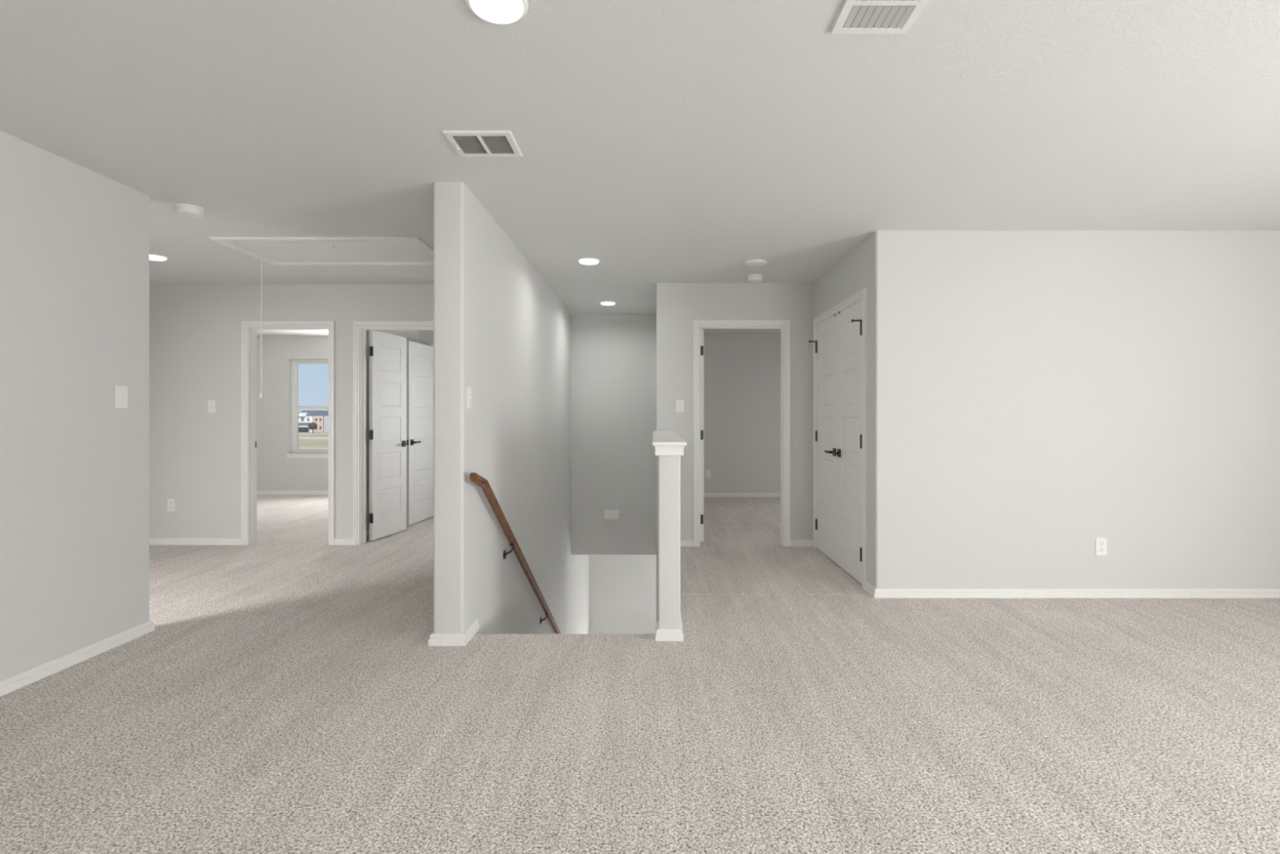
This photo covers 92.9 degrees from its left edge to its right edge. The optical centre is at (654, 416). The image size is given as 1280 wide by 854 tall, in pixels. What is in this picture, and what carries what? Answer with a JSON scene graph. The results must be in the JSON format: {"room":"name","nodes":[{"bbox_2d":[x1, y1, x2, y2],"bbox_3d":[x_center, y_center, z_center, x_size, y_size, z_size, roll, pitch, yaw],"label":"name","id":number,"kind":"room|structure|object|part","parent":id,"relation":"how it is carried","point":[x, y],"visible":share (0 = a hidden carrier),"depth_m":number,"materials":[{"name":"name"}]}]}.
{"room":"upstairs loft","nodes":[
{"label":"upstairs loft","id":0,"kind":"room"},
{"bbox_2d":[0,130,149,680],"bbox_3d":[-2.890,-0.015,-0.095,0.120,2.440,7.010,0,0,0],"label":"wall","id":1,"kind":"structure","parent":0,"point":[74,238],"depth_m":2.94,"materials":[{"name":"paint"}]},
{"bbox_2d":[0,620,155,696],"bbox_3d":[-2.890,1.175,-0.087,0.152,0.059,7.026,0,0,0],"label":"baseboard","id":2,"kind":"structure","parent":1,"relation":"attached to","point":[10,684],"depth_m":2.94,"materials":[{"name":"wood"}]},
{"bbox_2d":[115,385,128,408],"bbox_3d":[-2.822,-0.101,3.225,0.016,0.118,0.074,0,0,0],"label":"light switch","id":3,"kind":"object","parent":1,"relation":"attached to","point":[121,392],"visible":1,"depth_m":3.22,"materials":[{"name":"white plastic"}]},
{"bbox_2d":[149,284,433,537],"bbox_3d":[-3.885,-0.015,5.763,5.430,2.440,0.115,0,0,0],"label":"wall","id":4,"kind":"structure","parent":0,"point":[195,330],"depth_m":5.71,"materials":[{"name":"paint"}]},
{"bbox_2d":[167,498,175,511],"bbox_3d":[-4.530,0.833,5.702,0.074,0.118,0.008,0,0,0],"label":"wall outlet","id":5,"kind":"object","parent":4,"relation":"attached to","point":[171,502],"visible":1,"depth_m":5.70,"materials":[{"name":"white plastic"}]},
{"bbox_2d":[208,400,216,412],"bbox_3d":[-4.150,-0.092,5.698,0.074,0.118,0.016,0,0,0],"label":"light switch","id":6,"kind":"object","parent":4,"relation":"attached to","point":[211,403],"visible":1,"depth_m":5.70,"materials":[{"name":"white plastic"}]},
{"bbox_2d":[149,537,353,545],"bbox_3d":[-3.292,1.175,5.698,4.216,0.059,0.016,0,0,0],"label":"baseboard","id":7,"kind":"structure","parent":4,"relation":"attached to","point":[153,541],"depth_m":5.69,"materials":[{"name":"wood"}]},
{"bbox_2d":[240,320,334,545],"bbox_3d":[-3.405,0.157,6.128,0.925,2.097,0.883,0,0,0],"label":"door frame","id":8,"kind":"structure","parent":4,"relation":"in","point":[249,329],"depth_m":5.69,"materials":[{"name":"wood"}]},
{"bbox_2d":[353,320,433,545],"bbox_3d":[-2.149,0.157,6.058,1.342,2.097,0.744,0,0,0],"label":"door","id":9,"kind":"structure","parent":4,"relation":"in","point":[388,443],"depth_m":5.93,"materials":[{"name":"wood"}]},
{"bbox_3d":[-2.679,0.183,6.132,0.035,2.020,0.595,0,0,8],"label":"panel","id":10,"kind":"part","parent":9,"relation":"part of","materials":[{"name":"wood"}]},
{"bbox_3d":[-2.606,0.288,6.321,0.055,0.064,0.144,0,0,8],"label":"handle","id":11,"kind":"part","parent":9,"relation":"part of","materials":[{"name":"black metal"}]},
{"bbox_2d":[257,336,328,490],"bbox_3d":[-4.735,-0.015,9.435,3.730,2.440,0.130,0,0,0],"label":"wall","id":12,"kind":"structure","parent":0,"point":[275,471],"depth_m":9.37,"materials":[{"name":"paint"}]},
{"bbox_2d":[257,490,328,494],"bbox_3d":[-4.795,1.175,9.362,3.610,0.059,0.016,0,0,0],"label":"baseboard","id":13,"kind":"structure","parent":12,"relation":"attached to","point":[259,492],"depth_m":9.35,"materials":[{"name":"wood"}]},
{"bbox_2d":[284,359,328,457],"bbox_3d":[-5.175,-0.116,9.418,1.000,1.528,0.155,0,0,0],"label":"window","id":14,"kind":"structure","parent":12,"relation":"in","point":[296,452],"depth_m":9.45,"materials":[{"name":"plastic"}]},
{"bbox_3d":[-5.175,-0.488,9.481,0.780,0.653,0.004,0,0,0],"label":"pane","id":15,"kind":"part","parent":14,"relation":"part of","materials":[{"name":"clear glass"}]},
{"bbox_3d":[-5.175,0.611,9.393,1.000,0.075,0.105,0,0,0],"label":"sill","id":16,"kind":"part","parent":14,"relation":"part of","materials":[{"name":"ceramic"}]},
{"bbox_3d":[-5.175,0.193,9.458,0.840,0.700,0.024,0,0,0],"label":"sash","id":17,"kind":"part","parent":14,"relation":"part of","materials":[{"name":"plastic"}]},
{"bbox_3d":[-5.175,-0.483,9.481,0.840,0.723,0.018,0,0,0],"label":"sash","id":18,"kind":"part","parent":14,"relation":"part of","materials":[{"name":"glass"}]},
{"bbox_2d":[366,329,419,530],"bbox_3d":[-2.930,-0.015,7.596,0.120,2.440,3.549,0,0,0],"label":"wall","id":19,"kind":"structure","parent":0,"point":[413,335],"depth_m":6.11,"materials":[{"name":"paint"}]},
{"bbox_2d":[433,182,589,634],"bbox_3d":[-1.089,1.435,6.402,0.162,5.340,6.395,0,0,0],"label":"wall","id":20,"kind":"structure","parent":0,"point":[500,331],"depth_m":3.85,"materials":[{"name":"paint"}]},
{"bbox_2d":[428,618,479,645],"bbox_3d":[-1.089,1.175,4.447,0.194,0.059,2.517,0,0,0],"label":"baseboard","id":21,"kind":"structure","parent":20,"relation":"attached to","point":[436,639],"depth_m":3.19,"materials":[{"name":"wood"}]},
{"bbox_2d":[466,386,471,408],"bbox_3d":[-1.000,-0.100,3.300,0.016,0.118,0.074,0,0,0],"label":"light switch","id":22,"kind":"object","parent":20,"relation":"attached to","point":[468,388],"visible":1,"depth_m":3.29,"materials":[{"name":"white plastic"}]},
{"bbox_2d":[469,472,560,633],"bbox_3d":[-0.970,1.617,5.180,0.076,2.643,3.968,0,0,0],"label":"handrail","id":23,"kind":"object","parent":20,"relation":"attached to","point":[476,478],"visible":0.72,"depth_m":4.05,"materials":[{"name":"brown wood"}]},
{"bbox_2d":[419,314,656,554],"bbox_3d":[-1.424,0.225,7.460,2.892,2.920,0.120,0,0,0],"label":"wall","id":24,"kind":"structure","parent":0,"point":[614,356],"depth_m":7.40,"materials":[{"name":"paint"}]},
{"bbox_2d":[406,340,433,524],"bbox_3d":[-2.332,0.157,7.086,0.878,2.097,0.868,0,0,0],"label":"door","id":25,"kind":"structure","parent":24,"relation":"in","point":[420,357],"depth_m":6.91,"materials":[{"name":"wood"}]},
{"bbox_3d":[-2.650,0.288,6.750,0.055,0.064,0.144,0,0,5],"label":"handle","id":26,"kind":"part","parent":25,"relation":"part of","materials":[{"name":"black metal"}]},
{"bbox_2d":[604,508,619,519],"bbox_3d":[-0.517,1.183,7.373,0.180,0.124,0.051,0,0,0],"label":"door chime","id":27,"kind":"object","parent":24,"relation":"attached to","point":[609,513],"visible":1,"depth_m":7.35,"materials":[{"name":"white plastic"}]},
{"bbox_2d":[589,554,656,634],"bbox_3d":[0.440,2.895,9.550,2.920,2.420,0.100,0,0,0],"label":"wall","id":28,"kind":"structure","parent":0,"point":[623,587],"depth_m":9.50,"materials":[{"name":"paint"}]},
{"bbox_2d":[0,494,1279,853],"bbox_3d":[-0.900,1.354,2.950,11.600,0.303,13.300,0,0,0],"label":"floor","id":29,"kind":"structure","parent":0,"point":[288,692],"depth_m":2.41,"materials":[{"name":"carpet"}]},
{"bbox_2d":[0,0,1279,336],"bbox_3d":[-0.900,-1.310,2.950,11.600,0.150,13.300,0,0,0],"label":"ceiling","id":30,"kind":"structure","parent":0,"point":[659,141],"depth_m":2.51,"materials":[{"name":"paint"}]},
{"bbox_2d":[149,253,168,261],"bbox_3d":[-3.862,-1.223,4.690,0.184,0.022,0.184,0,0,0],"label":"recessed light","id":31,"kind":"object","parent":30,"relation":"in","point":[156,257],"visible":0.56,"depth_m":4.67,"materials":[{"name":"white plastic"}]},
{"bbox_2d":[174,203,204,217],"bbox_3d":[-2.752,-1.210,3.600,0.140,0.050,0.140,0,0,0],"label":"smoke detector","id":32,"kind":"object","parent":30,"relation":"attached to","point":[182,209],"visible":1,"depth_m":3.56,"materials":[{"name":"white plastic"}]},
{"bbox_2d":[208,236,433,398],"bbox_3d":[-2.348,-0.686,4.553,1.440,1.098,0.725,0,0,0],"label":"attic hatch","id":33,"kind":"object","parent":30,"relation":"attached to","point":[276,251],"visible":0.95,"depth_m":4.50,"materials":[{"name":"wood"}]},
{"bbox_3d":[-2.985,-0.699,4.620,0.006,1.048,0.006,0,0,-22],"label":"pull cord","id":34,"kind":"part","parent":33,"relation":"part of","materials":[{"name":"white"}]},
{"bbox_3d":[-2.348,-1.226,4.553,1.440,0.017,0.725,0,0,0],"label":"hatch trim","id":35,"kind":"part","parent":33,"relation":"part of","materials":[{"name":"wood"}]},
{"bbox_3d":[-2.348,-1.232,4.553,1.320,0.005,0.605,0,0,0],"label":"hatch panel","id":36,"kind":"part","parent":33,"relation":"part of","materials":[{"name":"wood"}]},
{"bbox_2d":[442,130,522,156],"bbox_3d":[-0.770,-1.225,2.752,0.296,0.020,0.250,0,0,0],"label":"ceiling vent","id":37,"kind":"object","parent":30,"relation":"in","point":[466,143],"visible":1,"depth_m":2.74,"materials":[{"name":"white metal"}]},
{"bbox_2d":[464,0,528,24],"bbox_3d":[-0.470,-1.223,1.812,0.184,0.022,0.184,0,0,0],"label":"recessed light","id":38,"kind":"object","parent":30,"relation":"in","point":[496,11],"visible":1,"depth_m":1.82,"materials":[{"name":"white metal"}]},
{"bbox_2d":[577,257,600,265],"bbox_3d":[-0.519,-1.223,4.815,0.184,0.022,0.184,0,0,0],"label":"recessed light","id":39,"kind":"object","parent":30,"relation":"in","point":[584,260],"visible":1,"depth_m":4.77,"materials":[{"name":"white plastic"}]},
{"bbox_2d":[599,301,616,305],"bbox_3d":[-0.504,-1.223,6.600,0.184,0.022,0.184,0,0,0],"label":"recessed light","id":40,"kind":"object","parent":30,"relation":"in","point":[603,303],"visible":1,"depth_m":6.55,"materials":[{"name":"white plastic"}]},
{"bbox_2d":[746,274,763,282],"bbox_3d":[0.886,-1.210,5.360,0.140,0.050,0.140,0,0,0],"label":"smoke detector","id":41,"kind":"object","parent":30,"relation":"attached to","point":[752,277],"visible":1,"depth_m":5.31,"materials":[{"name":"white plastic"}]},
{"bbox_2d":[744,259,767,266],"bbox_3d":[0.815,-1.226,4.885,0.180,0.017,0.180,0,0,0],"label":"cover plate","id":42,"kind":"object","parent":30,"relation":"attached to","point":[753,263],"visible":1,"depth_m":4.85,"materials":[{"name":"white plastic"}]},
{"bbox_2d":[830,0,928,34],"bbox_3d":[0.688,-1.225,1.806,0.250,0.020,0.296,0,0,0],"label":"ceiling vent","id":43,"kind":"object","parent":30,"relation":"in","point":[854,16],"visible":1,"depth_m":1.87,"materials":[{"name":"white metal"}]},
{"bbox_2d":[652,431,686,640],"bbox_3d":[0.081,1.435,6.221,0.184,5.340,5.958,0,0,0],"label":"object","id":44,"kind":"structure","parent":0,"point":[668,446],"depth_m":3.27,"materials":[{"name":"paint"}]},
{"bbox_3d":[0.081,0.184,4.446,0.166,0.054,2.389,0,0,0],"label":"cap moulding","id":45,"kind":"part","parent":44,"relation":"part of","materials":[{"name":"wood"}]},
{"bbox_2d":[656,283,813,543],"bbox_3d":[1.811,-0.015,5.697,3.578,2.440,0.115,0,0,0],"label":"wall","id":46,"kind":"structure","parent":0,"point":[677,304],"depth_m":5.64,"materials":[{"name":"paint"}]},
{"bbox_2d":[675,400,684,412],"bbox_3d":[0.237,-0.093,5.632,0.074,0.118,0.016,0,0,0],"label":"light switch","id":47,"kind":"object","parent":46,"relation":"attached to","point":[679,403],"visible":1,"depth_m":5.63,"materials":[{"name":"white plastic"}]},
{"bbox_2d":[693,320,790,546],"bbox_3d":[0.808,0.157,6.077,0.900,2.097,0.913,0,0,0],"label":"door frame","id":48,"kind":"structure","parent":46,"relation":"in","point":[699,326],"depth_m":5.63,"materials":[{"name":"wood"}]},
{"bbox_3d":[0.449,0.183,6.152,0.035,2.020,0.760,0,0,0],"label":"panel","id":49,"kind":"part","parent":48,"relation":"part of","materials":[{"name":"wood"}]},
{"bbox_2d":[680,539,813,546],"bbox_3d":[0.814,1.175,5.609,1.320,0.059,0.062,0,0,0],"label":"baseboard","id":50,"kind":"structure","parent":46,"relation":"attached to","point":[682,542],"depth_m":5.62,"materials":[{"name":"wood"}]},
{"bbox_2d":[703,333,780,493],"bbox_3d":[1.870,-0.015,9.150,3.460,2.440,0.100,0,0,0],"label":"wall","id":51,"kind":"structure","parent":0,"point":[742,371],"depth_m":9.10,"materials":[{"name":"paint"}]},
{"bbox_2d":[703,493,780,497],"bbox_3d":[1.820,1.175,9.092,3.360,0.059,0.016,0,0,0],"label":"baseboard","id":52,"kind":"structure","parent":51,"relation":"attached to","point":[705,495],"depth_m":9.08,"materials":[{"name":"wood"}]},
{"bbox_2d":[813,235,870,583],"bbox_3d":[1.532,-0.015,4.900,0.115,2.440,1.480,0,0,0],"label":"wall","id":53,"kind":"structure","parent":0,"point":[850,275],"depth_m":4.48,"materials":[{"name":"paint"}]},
{"bbox_2d":[808,288,866,589],"bbox_3d":[1.492,0.157,4.900,0.194,2.097,1.348,0,0,0],"label":"door","id":54,"kind":"structure","parent":53,"relation":"in","point":[839,332],"depth_m":4.80,"materials":[{"name":"wood"}]},
{"bbox_3d":[1.492,0.183,5.205,0.035,2.020,0.608,0,0,0],"label":"panel","id":55,"kind":"part","parent":54,"relation":"part of","materials":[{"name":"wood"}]},
{"bbox_3d":[1.446,0.293,5.002,0.055,0.064,0.144,0,0,0],"label":"handle","id":56,"kind":"part","parent":54,"relation":"part of","materials":[{"name":"black metal"}]},
{"bbox_3d":[1.446,0.293,4.798,0.055,0.064,0.144,0,0,0],"label":"handle","id":57,"kind":"part","parent":54,"relation":"part of","materials":[{"name":"black metal"}]},
{"bbox_3d":[1.492,0.183,4.595,0.035,2.020,0.608,0,0,0],"label":"panel","id":58,"kind":"part","parent":54,"relation":"part of","materials":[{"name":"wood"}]},
{"bbox_2d":[870,230,1279,588],"bbox_3d":[3.137,-0.015,4.103,3.326,2.440,0.115,0,0,0],"label":"wall","id":59,"kind":"structure","parent":0,"point":[1037,397],"depth_m":4.04,"materials":[{"name":"paint"}]},
{"bbox_2d":[864,581,1279,598],"bbox_3d":[3.129,1.175,4.127,3.342,0.059,0.196,0,0,0],"label":"baseboard","id":60,"kind":"structure","parent":59,"relation":"attached to","point":[875,593],"depth_m":4.03,"materials":[{"name":"wood"}]},
{"bbox_2d":[1095,537,1106,555],"bbox_3d":[2.970,0.867,4.041,0.074,0.118,0.008,0,0,0],"label":"wall outlet","id":61,"kind":"object","parent":59,"relation":"attached to","point":[1100,543],"visible":1,"depth_m":4.04,"materials":[{"name":"white plastic"}]},
{"bbox_2d":[1098,541,1104,545],"bbox_3d":[2.970,0.846,4.038,0.034,0.029,0.002,0,0,0],"label":"receptacle","id":62,"kind":"object","parent":61,"relation":"attached to","point":[1100,543],"depth_m":4.04,"materials":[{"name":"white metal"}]},
{"bbox_2d":[1098,547,1104,551],"bbox_3d":[2.970,0.888,4.038,0.034,0.029,0.002,0,0,0],"label":"receptacle","id":63,"kind":"object","parent":61,"relation":"attached to","point":[1100,549],"depth_m":4.04,"materials":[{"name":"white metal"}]},
{"label":"outside","id":64,"kind":"structure","parent":0,"visible":0},
{"bbox_2d":[298,431,328,448],"bbox_3d":[-40.000,4.305,216.000,400.000,0.300,408.000,0,0,0],"label":"lawn","id":65,"kind":"structure","parent":64,"point":[304,443],"depth_m":97.54,"materials":[{"name":"plant"}]},
{"bbox_2d":[298,410,321,431],"bbox_3d":[-90.843,1.303,160.530,5.181,5.704,11.060,0,0,0],"label":"house","id":66,"kind":"structure","parent":65,"relation":"on","point":[305,417],"depth_m":157.02,"materials":[{"name":"white"}]},
{"bbox_3d":[-90.895,3.472,156.940,2.892,1.366,0.120,0,0,0],"label":"garage door","id":67,"kind":"part","parent":66,"relation":"part of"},
{"bbox_2d":[308,422,317,432],"bbox_3d":[-84.293,2.812,149.957,2.156,2.704,1.915,0,0,0],"label":"tree","id":68,"kind":"object","parent":65,"relation":"on","point":[313,425],"visible":1,"depth_m":149.50,"materials":[{"name":"green plant"}]},
{"bbox_2d":[298,436,328,438],"bbox_3d":[-40.000,4.145,116.500,400.000,0.020,7.000,0,0,0],"label":"road","id":69,"kind":"structure","parent":65,"relation":"on","point":[299,437],"depth_m":117.45,"materials":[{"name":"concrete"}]},
{"bbox_2d":[298,433,328,434],"bbox_3d":[-40.000,4.145,141.000,400.000,0.020,4.000,0,0,0],"label":"sidewalk","id":70,"kind":"structure","parent":65,"relation":"on","point":[299,433],"depth_m":141.72,"materials":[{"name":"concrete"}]},
{"bbox_2d":[313,410,328,431],"bbox_3d":[-86.835,1.334,161.490,2.661,5.642,9.140,0,0,0],"label":"house","id":71,"kind":"structure","parent":65,"relation":"on","point":[318,418],"depth_m":157.02,"materials":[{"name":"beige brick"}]},
{"bbox_2d":[324,413,328,431],"bbox_3d":[-83.355,1.282,161.490,4.045,5.746,9.140,0,0,0],"label":"house","id":72,"kind":"structure","parent":65,"relation":"on","point":[326,416],"depth_m":157.02,"materials":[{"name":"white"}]}
]}

